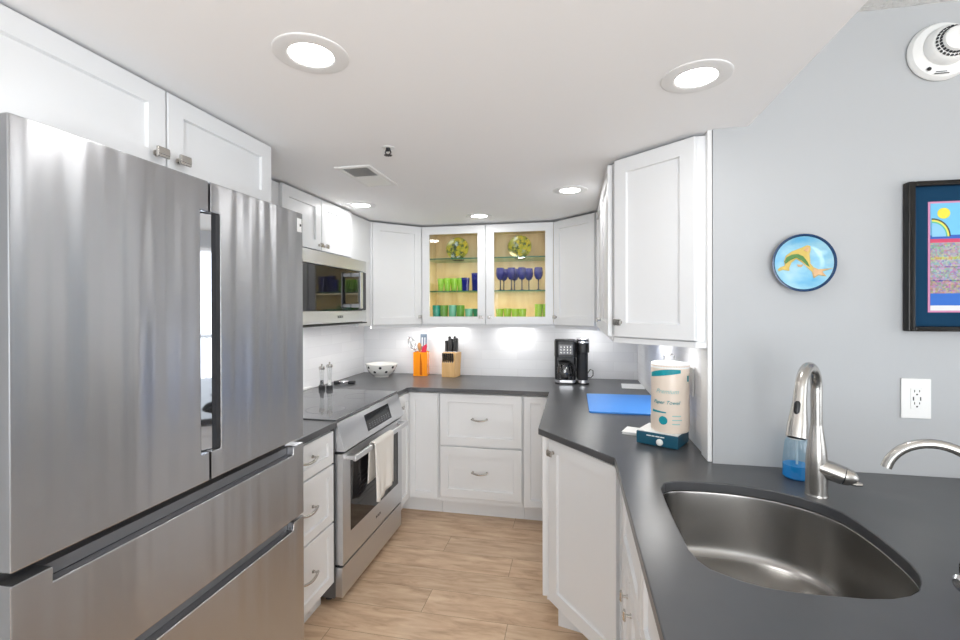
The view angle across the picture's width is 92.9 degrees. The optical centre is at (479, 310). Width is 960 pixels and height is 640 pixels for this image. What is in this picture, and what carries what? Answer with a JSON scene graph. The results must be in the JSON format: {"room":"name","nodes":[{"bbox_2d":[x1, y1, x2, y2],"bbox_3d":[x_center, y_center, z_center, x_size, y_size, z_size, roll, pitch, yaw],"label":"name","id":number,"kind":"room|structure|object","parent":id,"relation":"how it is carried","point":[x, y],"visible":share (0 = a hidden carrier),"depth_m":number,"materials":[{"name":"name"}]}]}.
{"room":"kitchen","nodes":[
{"label":"kitchen","id":0,"kind":"room"},
{"bbox_2d":[0,0,867,226],"bbox_3d":[-0.358,-0.895,1.244,2.400,0.506,5.100,0,0,12],"label":"ceiling","id":1,"kind":"structure","parent":0,"point":[493,107],"depth_m":1.27,"materials":[{"name":"white paint"}]},
{"bbox_2d":[271,32,348,73],"bbox_3d":[-0.424,-0.639,1.146,0.184,0.006,0.184,0,0,12],"label":"recessed light","id":2,"kind":"object","parent":1,"relation":"in","point":[305,52],"visible":1,"depth_m":1.13,"materials":[{"name":"white metal"}]},
{"bbox_2d":[345,201,375,208],"bbox_3d":[-0.734,-0.645,2.813,0.184,0.006,0.184,0,0,12],"label":"recessed light","id":3,"kind":"object","parent":1,"relation":"in","point":[360,205],"visible":1,"depth_m":2.80,"materials":[{"name":"white"}]},
{"bbox_2d":[334,165,396,186],"bbox_3d":[-0.539,-0.640,2.196,0.170,0.008,0.330,0,0,12],"label":"ceiling vent","id":4,"kind":"object","parent":1,"relation":"in","point":[366,175],"visible":1,"depth_m":2.18,"materials":[{"name":"white plastic"}]},
{"bbox_2d":[382,145,393,156],"bbox_3d":[-0.364,-0.628,1.810,0.050,0.032,0.050,0,0,12],"label":"sprinkler","id":5,"kind":"object","parent":1,"relation":"attached to","point":[387,148],"visible":1,"depth_m":1.80,"materials":[{"name":"white metal"}]},
{"bbox_2d":[466,213,491,218],"bbox_3d":[-0.005,-0.648,3.153,0.184,0.006,0.184,0,0,12],"label":"recessed light","id":6,"kind":"object","parent":1,"relation":"in","point":[473,215],"visible":1,"depth_m":3.14,"materials":[{"name":"white"}]},
{"bbox_2d":[553,185,587,194],"bbox_3d":[0.487,-0.646,2.470,0.184,0.006,0.184,0,0,12],"label":"recessed light","id":7,"kind":"object","parent":1,"relation":"in","point":[564,190],"visible":1,"depth_m":2.46,"materials":[{"name":"white"}]},
{"bbox_2d":[660,59,733,93],"bbox_3d":[0.598,-0.641,1.263,0.184,0.006,0.184,0,0,12],"label":"recessed light","id":8,"kind":"object","parent":1,"relation":"in","point":[699,75],"visible":1,"depth_m":1.25,"materials":[{"name":"white"}]},
{"bbox_2d":[304,508,587,639],"bbox_3d":[1.199,1.528,-0.138,6.300,0.120,7.500,0,0,12],"label":"floor","id":9,"kind":"structure","parent":0,"point":[440,575],"depth_m":2.39,"materials":[{"name":"brown wood"}]},
{"bbox_2d":[0,112,303,639],"bbox_3d":[-1.131,0.553,1.354,0.766,1.828,0.918,0,0,12],"label":"refrigerator","id":10,"kind":"object","parent":9,"relation":"on","point":[151,314],"visible":1,"depth_m":1.08,"materials":[{"name":"grey metal"}]},
{"bbox_2d":[300,431,333,622],"bbox_3d":[-1.053,1.023,2.076,0.658,0.882,0.483,0,0,12],"label":"base cabinet","id":11,"kind":"object","parent":9,"relation":"on","point":[318,490],"visible":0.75,"depth_m":2.12,"materials":[{"name":"white paint"}]},
{"bbox_2d":[292,420,336,443],"bbox_3d":[-1.074,0.565,2.079,0.652,0.030,0.485,0,0,12],"label":"countertop","id":12,"kind":"structure","parent":11,"relation":"on","point":[312,429],"depth_m":2.14,"materials":[{"name":"grey stone"}]},
{"bbox_2d":[303,388,407,599],"bbox_3d":[-0.894,1.001,2.704,0.720,0.920,0.804,0,0,12],"label":"range","id":13,"kind":"object","parent":9,"relation":"on","point":[363,525],"visible":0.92,"depth_m":2.48,"materials":[{"name":"grey metal"}]},
{"bbox_2d":[318,364,324,389],"bbox_3d":[-1.081,0.453,3.119,0.044,0.173,0.044,0,0,12],"label":"pepper mill","id":14,"kind":"object","parent":13,"relation":"on","point":[321,386],"visible":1,"depth_m":3.11,"materials":[{"name":"grey metal"}]},
{"bbox_2d":[326,362,332,389],"bbox_3d":[-1.025,0.446,3.111,0.044,0.188,0.044,0,0,12],"label":"salt mill","id":15,"kind":"object","parent":13,"relation":"on","point":[329,386],"visible":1,"depth_m":3.10,"materials":[{"name":"grey metal"}]},
{"bbox_2d":[303,388,396,421],"bbox_3d":[-0.940,0.549,2.712,0.628,0.016,0.804,0,0,12],"label":"cooktop","id":16,"kind":"object","parent":13,"relation":"in","point":[338,405],"depth_m":2.68,"materials":[{"name":"grey glass"}]},
{"bbox_2d":[367,430,393,501],"bbox_3d":[-0.554,0.881,2.595,0.063,0.336,0.255,0,0,12],"label":"dish towel","id":17,"kind":"object","parent":13,"relation":"hanging from","point":[380,459],"visible":0.98,"depth_m":2.56,"materials":[{"name":"white fabric"}]},
{"bbox_2d":[399,391,442,511],"bbox_3d":[-0.667,1.016,3.491,0.852,0.882,0.810,0,0,12],"label":"base cabinet","id":18,"kind":"object","parent":9,"relation":"on","point":[421,436],"visible":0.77,"depth_m":3.24,"materials":[{"name":"white paint"}]},
{"bbox_2d":[440,392,523,518],"bbox_3d":[0.058,1.015,3.427,0.588,0.882,0.643,0,0,12],"label":"base cabinet","id":19,"kind":"object","parent":9,"relation":"on","point":[481,435],"visible":0.95,"depth_m":3.16,"materials":[{"name":"white paint"}]},
{"bbox_2d":[523,395,548,599],"bbox_3d":[0.658,1.016,2.845,0.818,0.882,1.540,0,0,12],"label":"base cabinet","id":20,"kind":"object","parent":9,"relation":"on","point":[535,459],"visible":0.07,"depth_m":3.08,"materials":[{"name":"white paint"}]},
{"bbox_2d":[314,372,959,639],"bbox_3d":[0.381,0.562,1.965,3.548,0.030,3.398,0,0,12],"label":"countertop","id":21,"kind":"structure","parent":20,"relation":"on","point":[914,521],"depth_m":1.19,"materials":[{"name":"grey stone"}]},
{"bbox_2d":[334,380,355,384],"bbox_3d":[-0.993,0.531,3.350,0.155,0.028,0.078,0,0,-17],"label":"spoon rest","id":22,"kind":"object","parent":21,"relation":"on","point":[352,381],"visible":1,"depth_m":3.32,"materials":[{"name":"silver metal"}]},
{"bbox_2d":[365,362,397,376],"bbox_3d":[-0.806,0.490,3.742,0.260,0.106,0.260,0,0,12],"label":"bowl","id":23,"kind":"object","parent":21,"relation":"on","point":[378,369],"visible":1,"depth_m":3.66,"materials":[{"name":"white ceramic"}]},
{"bbox_2d":[413,351,428,375],"bbox_3d":[-0.487,0.444,3.803,0.116,0.195,0.117,0,0,3],"label":"utensil holder","id":24,"kind":"object","parent":21,"relation":"on","point":[420,359],"visible":0.94,"depth_m":3.75,"materials":[{"name":"orange ceramic"}]},
{"bbox_2d":[408,337,415,351],"bbox_3d":[-0.547,0.372,3.790,0.108,0.304,0.061,0,0,12],"label":"whisk","id":25,"kind":"object","parent":24,"relation":"in","point":[408,337],"visible":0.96,"depth_m":3.79,"materials":[{"name":"silver metal"}]},
{"bbox_2d":[420,334,426,349],"bbox_3d":[-0.467,0.363,3.805,0.060,0.329,0.023,0,0,12],"label":"spatula","id":26,"kind":"object","parent":24,"relation":"in","point":[421,335],"visible":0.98,"depth_m":3.79,"materials":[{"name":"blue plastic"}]},
{"bbox_2d":[421,344,426,351],"bbox_3d":[-0.461,0.403,3.768,0.053,0.250,0.016,0,0,12],"label":"spatula","id":27,"kind":"object","parent":24,"relation":"in","point":[424,348],"visible":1,"depth_m":3.76,"materials":[{"name":"red plastic"}]},
{"bbox_2d":[442,352,460,377],"bbox_3d":[-0.233,0.444,3.740,0.116,0.195,0.141,0,0,21],"label":"knife block","id":28,"kind":"object","parent":21,"relation":"on","point":[452,370],"visible":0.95,"depth_m":3.68,"materials":[{"name":"brown wood"}]},
{"bbox_2d":[445,340,447,351],"bbox_3d":[-0.275,0.299,3.769,0.024,0.098,0.042,0,0,21],"label":"knife","id":29,"kind":"object","parent":28,"relation":"on","point":[446,341],"visible":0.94,"depth_m":3.75,"materials":[{"name":"black plastic"}]},
{"bbox_2d":[448,336,450,351],"bbox_3d":[-0.250,0.281,3.772,0.024,0.133,0.046,0,0,21],"label":"knife","id":30,"kind":"object","parent":28,"relation":"in","point":[449,337],"visible":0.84,"depth_m":3.76,"materials":[{"name":"black plastic"}]},
{"bbox_2d":[450,338,452,351],"bbox_3d":[-0.232,0.290,3.754,0.023,0.115,0.044,0,0,21],"label":"knife","id":31,"kind":"object","parent":28,"relation":"in","point":[451,339],"visible":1,"depth_m":3.74,"materials":[{"name":"black plastic"}]},
{"bbox_2d":[453,336,456,351],"bbox_3d":[-0.206,0.280,3.761,0.022,0.134,0.047,0,0,21],"label":"knife","id":32,"kind":"object","parent":28,"relation":"in","point":[454,337],"visible":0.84,"depth_m":3.75,"materials":[{"name":"black plastic"}]},
{"bbox_2d":[455,338,457,351],"bbox_3d":[-0.192,0.287,3.739,0.021,0.120,0.045,0,0,21],"label":"knife","id":33,"kind":"object","parent":28,"relation":"on","point":[456,339],"visible":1,"depth_m":3.73,"materials":[{"name":"black plastic"}]},
{"bbox_2d":[554,337,592,384],"bbox_3d":[0.702,0.374,3.401,0.290,0.334,0.186,0,0,8],"label":"coffee maker","id":34,"kind":"object","parent":21,"relation":"on","point":[571,355],"visible":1,"depth_m":3.34,"materials":[{"name":"black plastic"}]},
{"bbox_2d":[577,378,588,384],"bbox_3d":[0.761,0.525,3.387,0.090,0.032,0.171,0,0,12],"label":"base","id":35,"kind":"object","parent":34,"relation":"on","point":[581,381],"depth_m":3.31,"materials":[{"name":"silver metal"}]},
{"bbox_2d":[587,393,650,415],"bbox_3d":[0.828,0.539,2.639,0.400,0.009,0.536,0,0,12],"label":"cutting board","id":36,"kind":"object","parent":21,"relation":"on","point":[597,403],"visible":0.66,"depth_m":2.59,"materials":[{"name":"blue plastic"}]},
{"bbox_2d":[622,426,638,435],"bbox_3d":[0.699,0.540,2.028,0.112,0.012,0.102,0,0,32],"label":"napkin stack","id":37,"kind":"object","parent":21,"relation":"on","point":[628,430],"visible":0.5,"depth_m":2.02,"materials":[{"name":"white paper"}]},
{"bbox_2d":[621,383,644,388],"bbox_3d":[1.078,0.539,3.226,0.150,0.003,0.200,0,0,16],"label":"card","id":38,"kind":"object","parent":21,"relation":"on","point":[624,386],"visible":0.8,"depth_m":3.21,"materials":[{"name":"white paper"}]},
{"bbox_2d":[636,423,688,449],"bbox_3d":[0.747,0.517,1.876,0.164,0.053,0.169,0,0,40],"label":"box","id":39,"kind":"object","parent":21,"relation":"on","point":[645,434],"visible":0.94,"depth_m":1.83,"materials":[{"name":"blue cardboard"}]},
{"bbox_2d":[651,353,689,433],"bbox_3d":[0.781,0.335,1.877,0.150,0.309,0.150,0,0,26],"label":"paper towel roll","id":40,"kind":"object","parent":39,"relation":"on","point":[670,380],"visible":1,"depth_m":1.82,"materials":[{"name":"white paper"}]},
{"bbox_2d":[651,370,680,375],"bbox_3d":[0.740,0.254,1.831,0.116,0.037,0.027,0,0,41],"label":"print","id":41,"kind":"object","parent":40,"relation":"attached to","point":[653,372],"depth_m":1.82,"materials":[{"name":"teal paper"}]},
{"bbox_2d":[663,490,918,598],"bbox_3d":[0.740,0.682,1.158,0.518,0.203,0.631,0,0,12],"label":"sink","id":42,"kind":"object","parent":21,"relation":"in","point":[765,543],"visible":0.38,"depth_m":1.35,"materials":[{"name":"silver metal"}]},
{"bbox_2d":[782,438,804,480],"bbox_3d":[1.033,0.476,1.488,0.083,0.142,0.083,0,0,12],"label":"soap bottle","id":43,"kind":"object","parent":21,"relation":"on","point":[791,469],"visible":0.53,"depth_m":1.47,"materials":[{"name":"clear plastic"}]},
{"bbox_2d":[785,362,862,498],"bbox_3d":[0.950,0.349,1.306,0.262,0.400,0.117,0,0,-19],"label":"faucet","id":44,"kind":"object","parent":21,"relation":"on","point":[818,469],"visible":1,"depth_m":1.32,"materials":[{"name":"silver metal"}]},
{"bbox_2d":[881,439,959,590],"bbox_3d":[0.907,0.404,0.892,0.181,0.292,0.067,0,0,27],"label":"faucet","id":45,"kind":"object","parent":21,"relation":"on","point":[894,454],"visible":1,"depth_m":0.92,"materials":[{"name":"silver metal"}]},
{"bbox_2d":[546,439,621,639],"bbox_3d":[0.578,1.020,1.879,0.622,0.882,0.368,0,0,12],"label":"base cabinet","id":46,"kind":"object","parent":9,"relation":"on","point":[585,493],"visible":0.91,"depth_m":1.88,"materials":[{"name":"white paint"}]},
{"bbox_2d":[619,495,659,639],"bbox_3d":[0.680,1.024,0.932,0.666,0.882,1.420,0,0,12],"label":"base cabinet","id":47,"kind":"object","parent":9,"relation":"on","point":[638,621],"visible":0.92,"depth_m":1.38,"materials":[{"name":"white paint"}]},
{"bbox_2d":[712,1,959,477],"bbox_3d":[2.713,0.158,1.308,3.813,2.600,0.120,0,0,12],"label":"wall","id":48,"kind":"structure","parent":0,"point":[831,156],"depth_m":1.55,"materials":[{"name":"grey paint"}]},
{"bbox_2d":[701,130,711,461],"bbox_3d":[0.835,-0.050,1.683,0.015,1.193,0.085,0,0,12],"label":"trim","id":49,"kind":"structure","parent":48,"relation":"attached to","point":[706,353],"depth_m":1.64,"materials":[{"name":"white paint"}]},
{"bbox_2d":[772,234,836,291],"bbox_3d":[1.103,-0.161,1.562,0.197,0.197,0.026,0,0,12],"label":"wall plate","id":50,"kind":"object","parent":48,"relation":"attached to","point":[801,262],"visible":1,"depth_m":1.56,"materials":[{"name":"blue ceramic"}]},
{"bbox_2d":[901,378,930,418],"bbox_3d":[1.437,0.292,1.505,0.085,0.132,0.009,0,0,12],"label":"wall outlet","id":51,"kind":"object","parent":48,"relation":"attached to","point":[915,392],"visible":1,"depth_m":1.50,"materials":[{"name":"white plastic"}]},
{"bbox_2d":[910,388,922,408],"bbox_3d":[1.437,0.292,1.503,0.034,0.068,0.004,0,0,12],"label":"receptacle","id":52,"kind":"object","parent":51,"relation":"attached to","point":[916,394],"depth_m":1.50,"materials":[{"name":"white plastic"}]},
{"bbox_2d":[903,179,959,331],"bbox_3d":[1.620,-0.175,1.454,0.453,0.488,0.030,0,0,12],"label":"framed picture","id":53,"kind":"object","parent":48,"relation":"attached to","point":[931,209],"visible":1,"depth_m":1.48,"materials":[{"name":"black wood"}]},
{"bbox_2d":[930,202,959,310],"bbox_3d":[1.620,-0.173,1.456,0.313,0.348,0.001,0,0,12],"label":"print","id":54,"kind":"object","parent":53,"relation":"attached to","point":[944,216],"depth_m":1.48,"materials":[{"name":"multicoloured paper"}]},
{"bbox_2d":[906,22,959,80],"bbox_3d":[1.490,-0.839,1.450,0.187,0.187,0.086,0,0,12],"label":"smoke detector","id":55,"kind":"object","parent":48,"relation":"attached to","point":[933,54],"visible":1,"depth_m":1.47,"materials":[{"name":"white plastic"}]},
{"bbox_2d":[858,0,959,11],"bbox_3d":[2.174,-1.069,-1.336,3.600,0.150,5.268,0,0,12],"label":"ceiling","id":56,"kind":"structure","parent":0,"point":[870,5],"depth_m":1.49,"materials":[{"name":"white paint"}]},
{"bbox_3d":[0.115,0.154,3.816,2.527,2.600,0.120,0,0,12],"label":"wall","id":57,"kind":"structure","parent":0,"visible":0},
{"bbox_2d":[332,222,421,328],"bbox_3d":[-0.751,-0.253,3.603,0.658,0.774,0.623,0,0,12],"label":"upper cabinet","id":58,"kind":"object","parent":57,"relation":"attached to","point":[395,263],"visible":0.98,"depth_m":3.39,"materials":[{"name":"white paint"}]},
{"bbox_2d":[422,222,553,327],"bbox_3d":[0.075,-0.255,3.559,1.008,0.774,0.372,0,0,12],"label":"upper cabinet","id":59,"kind":"object","parent":57,"relation":"attached to","point":[488,251],"visible":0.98,"depth_m":3.63,"materials":[{"name":"white paint"}]},
{"bbox_2d":[432,305,439,316],"bbox_3d":[-0.342,0.024,3.605,0.066,0.122,0.066,0,0,12],"label":"cup","id":60,"kind":"object","parent":59,"relation":"in","point":[436,308],"visible":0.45,"depth_m":3.58,"materials":[{"name":"teal glass"}]},
{"bbox_2d":[437,279,443,290],"bbox_3d":[-0.309,-0.198,3.608,0.054,0.098,0.054,0,0,12],"label":"tumbler","id":61,"kind":"object","parent":59,"relation":"on","point":[440,281],"visible":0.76,"depth_m":3.59,"materials":[{"name":"green glass"}]},
{"bbox_2d":[440,305,447,316],"bbox_3d":[-0.283,0.023,3.593,0.066,0.122,0.066,0,0,12],"label":"cup","id":62,"kind":"object","parent":59,"relation":"in","point":[443,308],"visible":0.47,"depth_m":3.57,"materials":[{"name":"green glass"}]},
{"bbox_2d":[444,278,450,290],"bbox_3d":[-0.255,-0.200,3.596,0.054,0.101,0.054,0,0,12],"label":"tumbler","id":63,"kind":"object","parent":59,"relation":"on","point":[447,281],"visible":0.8,"depth_m":3.58,"materials":[{"name":"green glass"}]},
{"bbox_2d":[448,305,456,316],"bbox_3d":[-0.215,0.023,3.579,0.066,0.123,0.066,0,0,12],"label":"cup","id":64,"kind":"object","parent":59,"relation":"in","point":[452,308],"visible":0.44,"depth_m":3.55,"materials":[{"name":"teal glass"}]},
{"bbox_2d":[451,278,457,290],"bbox_3d":[-0.202,-0.199,3.585,0.054,0.098,0.054,0,0,12],"label":"tumbler","id":65,"kind":"object","parent":59,"relation":"on","point":[454,281],"visible":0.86,"depth_m":3.57,"materials":[{"name":"green glass"}]},
{"bbox_2d":[446,237,468,260],"bbox_3d":[-0.178,-0.496,3.713,0.186,0.188,0.083,0,0,12],"label":"plate","id":66,"kind":"object","parent":59,"relation":"on","point":[457,247],"visible":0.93,"depth_m":3.70,"materials":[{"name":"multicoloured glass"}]},
{"bbox_2d":[457,278,461,290],"bbox_3d":[-0.151,-0.200,3.575,0.054,0.101,0.054,0,0,12],"label":"tumbler","id":67,"kind":"object","parent":59,"relation":"on","point":[458,279],"visible":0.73,"depth_m":3.56,"materials":[{"name":"green glass"}]},
{"bbox_2d":[456,305,464,316],"bbox_3d":[-0.152,0.023,3.566,0.066,0.122,0.066,0,0,12],"label":"cup","id":68,"kind":"object","parent":59,"relation":"in","point":[460,309],"visible":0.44,"depth_m":3.54,"materials":[{"name":"green glass"}]},
{"bbox_2d":[462,278,469,290],"bbox_3d":[-0.112,-0.201,3.557,0.058,0.102,0.058,0,0,12],"label":"glass","id":69,"kind":"object","parent":59,"relation":"on","point":[465,281],"visible":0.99,"depth_m":3.53,"materials":[{"name":"blue glass"}]},
{"bbox_2d":[465,309,472,316],"bbox_3d":[-0.086,0.037,3.552,0.066,0.095,0.066,0,0,12],"label":"cup","id":70,"kind":"object","parent":59,"relation":"in","point":[468,312],"visible":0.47,"depth_m":3.52,"materials":[{"name":"teal glass"}]},
{"bbox_2d":[471,273,473,289],"bbox_3d":[-0.032,-0.220,3.591,0.064,0.140,0.064,0,0,12],"label":"glass","id":71,"kind":"object","parent":59,"relation":"on","point":[471,273],"visible":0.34,"depth_m":3.57,"materials":[{"name":"blue glass"}]},
{"bbox_2d":[473,309,477,316],"bbox_3d":[-0.023,0.036,3.539,0.066,0.095,0.066,0,0,12],"label":"cup","id":72,"kind":"object","parent":59,"relation":"in","point":[475,311],"visible":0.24,"depth_m":3.51,"materials":[{"name":"green glass"}]},
{"bbox_2d":[474,273,477,289],"bbox_3d":[-0.016,-0.215,3.506,0.060,0.130,0.060,0,0,12],"label":"glass","id":73,"kind":"object","parent":59,"relation":"on","point":[475,274],"visible":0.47,"depth_m":3.48,"materials":[{"name":"blue glass"}]},
{"bbox_2d":[496,309,503,316],"bbox_3d":[0.152,0.037,3.514,0.060,0.094,0.060,0,0,12],"label":"cup","id":74,"kind":"object","parent":59,"relation":"in","point":[499,312],"visible":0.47,"depth_m":3.49,"materials":[{"name":"green glass"}]},
{"bbox_2d":[496,268,504,289],"bbox_3d":[0.156,-0.236,3.491,0.068,0.172,0.068,0,0,12],"label":"goblet","id":75,"kind":"object","parent":59,"relation":"on","point":[500,273],"visible":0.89,"depth_m":3.47,"materials":[{"name":"blue glass"}]},
{"bbox_2d":[496,268,504,279],"bbox_3d":[0.156,-0.275,3.491,0.068,0.094,0.068,0,0,12],"label":"bowl","id":76,"kind":"object","parent":75,"relation":"on","point":[500,273],"depth_m":3.47,"materials":[{"name":"blue glass"}]},
{"bbox_2d":[502,269,507,289],"bbox_3d":[0.188,-0.236,3.597,0.068,0.172,0.068,0,0,12],"label":"goblet","id":77,"kind":"object","parent":59,"relation":"on","point":[505,270],"visible":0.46,"depth_m":3.58,"materials":[{"name":"blue glass"}]},
{"bbox_2d":[502,269,507,280],"bbox_3d":[0.188,-0.275,3.597,0.068,0.094,0.068,0,0,12],"label":"bowl","id":78,"kind":"object","parent":77,"relation":"on","point":[505,277],"depth_m":3.57,"materials":[{"name":"blue glass"}]},
{"bbox_2d":[504,308,510,316],"bbox_3d":[0.210,0.036,3.502,0.060,0.096,0.060,0,0,12],"label":"cup","id":79,"kind":"object","parent":59,"relation":"in","point":[507,311],"visible":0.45,"depth_m":3.48,"materials":[{"name":"green glass"}]},
{"bbox_2d":[507,267,515,289],"bbox_3d":[0.239,-0.236,3.474,0.068,0.172,0.068,0,0,12],"label":"goblet","id":80,"kind":"object","parent":59,"relation":"on","point":[511,272],"visible":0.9,"depth_m":3.45,"materials":[{"name":"blue glass"}]},
{"bbox_2d":[507,267,515,279],"bbox_3d":[0.239,-0.275,3.474,0.068,0.094,0.068,0,0,12],"label":"bowl","id":81,"kind":"object","parent":80,"relation":"on","point":[511,272],"depth_m":3.45,"materials":[{"name":"blue glass"}]},
{"bbox_2d":[511,309,518,316],"bbox_3d":[0.269,0.036,3.490,0.060,0.094,0.060,0,0,12],"label":"cup","id":82,"kind":"object","parent":59,"relation":"in","point":[515,312],"visible":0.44,"depth_m":3.47,"materials":[{"name":"green glass"}]},
{"bbox_2d":[513,269,517,289],"bbox_3d":[0.271,-0.237,3.580,0.068,0.172,0.068,0,0,12],"label":"goblet","id":83,"kind":"object","parent":59,"relation":"on","point":[516,276],"visible":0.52,"depth_m":3.56,"materials":[{"name":"blue glass"}]},
{"bbox_2d":[513,269,517,280],"bbox_3d":[0.271,-0.276,3.580,0.068,0.094,0.068,0,0,12],"label":"bowl","id":84,"kind":"object","parent":83,"relation":"on","point":[516,277],"depth_m":3.56,"materials":[{"name":"blue glass"}]},
{"bbox_2d":[508,235,530,258],"bbox_3d":[0.316,-0.497,3.611,0.186,0.188,0.083,0,0,12],"label":"plate","id":85,"kind":"object","parent":59,"relation":"on","point":[519,245],"visible":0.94,"depth_m":3.60,"materials":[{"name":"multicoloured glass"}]},
{"bbox_2d":[517,267,525,289],"bbox_3d":[0.317,-0.236,3.458,0.068,0.172,0.068,0,0,12],"label":"goblet","id":86,"kind":"object","parent":59,"relation":"on","point":[521,272],"visible":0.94,"depth_m":3.43,"materials":[{"name":"blue glass"}]},
{"bbox_2d":[517,267,525,279],"bbox_3d":[0.317,-0.275,3.458,0.068,0.094,0.068,0,0,12],"label":"bowl","id":87,"kind":"object","parent":86,"relation":"on","point":[521,272],"depth_m":3.43,"materials":[{"name":"blue glass"}]},
{"bbox_2d":[519,309,525,316],"bbox_3d":[0.323,0.036,3.478,0.060,0.094,0.060,0,0,12],"label":"cup","id":88,"kind":"object","parent":59,"relation":"in","point":[522,312],"visible":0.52,"depth_m":3.45,"materials":[{"name":"green glass"}]},
{"bbox_2d":[525,268,532,289],"bbox_3d":[0.379,-0.237,3.537,0.068,0.172,0.068,0,0,12],"label":"goblet","id":89,"kind":"object","parent":59,"relation":"on","point":[529,271],"visible":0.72,"depth_m":3.51,"materials":[{"name":"blue glass"}]},
{"bbox_2d":[525,268,532,279],"bbox_3d":[0.379,-0.276,3.537,0.068,0.094,0.068,0,0,12],"label":"bowl","id":90,"kind":"object","parent":89,"relation":"on","point":[529,271],"depth_m":3.51,"materials":[{"name":"blue glass"}]},
{"bbox_2d":[534,267,542,289],"bbox_3d":[0.441,-0.236,3.443,0.068,0.172,0.068,0,0,12],"label":"goblet","id":91,"kind":"object","parent":59,"relation":"on","point":[538,271],"visible":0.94,"depth_m":3.42,"materials":[{"name":"blue glass"}]},
{"bbox_2d":[534,267,542,279],"bbox_3d":[0.441,-0.275,3.443,0.068,0.094,0.068,0,0,12],"label":"bowl","id":92,"kind":"object","parent":91,"relation":"on","point":[538,271],"depth_m":3.42,"materials":[{"name":"blue glass"}]},
{"bbox_2d":[535,304,541,316],"bbox_3d":[0.442,0.019,3.444,0.058,0.128,0.058,0,0,12],"label":"cup","id":93,"kind":"object","parent":59,"relation":"in","point":[538,307],"visible":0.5,"depth_m":3.42,"materials":[{"name":"green glass"}]},
{"bbox_2d":[542,304,544,316],"bbox_3d":[0.497,0.019,3.432,0.058,0.128,0.058,0,0,12],"label":"cup","id":94,"kind":"object","parent":59,"relation":"in","point":[543,305],"visible":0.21,"depth_m":3.42,"materials":[{"name":"green glass"}]},
{"bbox_2d":[364,325,636,379],"bbox_3d":[0.103,0.297,3.753,2.269,0.485,0.008,0,0,12],"label":"wall tile","id":95,"kind":"structure","parent":57,"relation":"attached to","point":[521,352],"depth_m":3.74,"materials":[{"name":"white tile"}]},
{"bbox_2d":[552,212,598,329],"bbox_3d":[0.840,-0.255,3.275,0.630,0.774,0.623,0,0,12],"label":"upper cabinet","id":96,"kind":"object","parent":57,"relation":"attached to","point":[575,238],"visible":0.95,"depth_m":3.12,"materials":[{"name":"white paint"}]},
{"bbox_3d":[1.095,0.157,2.628,0.110,2.600,1.812,0,0,12],"label":"wall","id":97,"kind":"structure","parent":0,"visible":0},
{"bbox_2d":[596,164,616,341],"bbox_3d":[0.807,-0.252,2.444,0.358,0.774,1.020,0,0,12],"label":"upper cabinet","id":98,"kind":"object","parent":97,"relation":"attached to","point":[605,210],"visible":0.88,"depth_m":2.20,"materials":[{"name":"white paint"}]},
{"bbox_2d":[613,136,706,347],"bbox_3d":[0.698,-0.249,1.812,0.318,0.774,0.267,0,0,12],"label":"upper cabinet","id":99,"kind":"object","parent":97,"relation":"attached to","point":[660,192],"visible":0.99,"depth_m":1.77,"materials":[{"name":"white paint"}]},
{"bbox_2d":[637,344,700,450],"bbox_3d":[1.034,0.320,2.626,0.008,0.445,1.839,0,0,12],"label":"wall tile","id":100,"kind":"structure","parent":97,"relation":"attached to","point":[646,354],"depth_m":2.04,"materials":[{"name":"white tile"}]},
{"bbox_2d":[689,367,693,396],"bbox_3d":[0.875,0.295,1.896,0.009,0.116,0.072,0,0,12],"label":"wall outlet","id":101,"kind":"object","parent":100,"relation":"attached to","point":[691,392],"visible":0.59,"depth_m":1.88,"materials":[{"name":"white plastic"}]},
{"bbox_3d":[-1.801,0.172,0.474,0.120,2.600,7.200,0,0,12],"label":"wall","id":102,"kind":"structure","parent":0,"visible":0},
{"bbox_2d":[0,3,270,202],"bbox_3d":[-1.210,-0.514,1.362,0.673,0.238,0.985,0,0,12],"label":"upper cabinet","id":103,"kind":"object","parent":102,"relation":"attached to","point":[47,78],"visible":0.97,"depth_m":1.18,"materials":[{"name":"white paint"}]},
{"bbox_2d":[271,180,369,326],"bbox_3d":[-1.094,-0.259,2.593,0.402,0.752,1.490,0,0,12],"label":"upper cabinet","id":104,"kind":"object","parent":102,"relation":"attached to","point":[327,227],"visible":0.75,"depth_m":2.73,"materials":[{"name":"white paint"}]},
{"bbox_2d":[303,248,366,327],"bbox_3d":[-1.008,-0.119,2.753,0.466,0.416,0.752,0,0,12],"label":"microwave","id":105,"kind":"object","parent":104,"relation":"attached to","point":[334,286],"visible":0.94,"depth_m":2.65,"materials":[{"name":"grey metal"}]},
{"bbox_2d":[303,326,363,387],"bbox_3d":[-1.226,0.303,2.949,0.008,0.485,2.119,0,0,12],"label":"wall tile","id":106,"kind":"structure","parent":102,"relation":"attached to","point":[341,346],"depth_m":3.44,"materials":[{"name":"white tile"}]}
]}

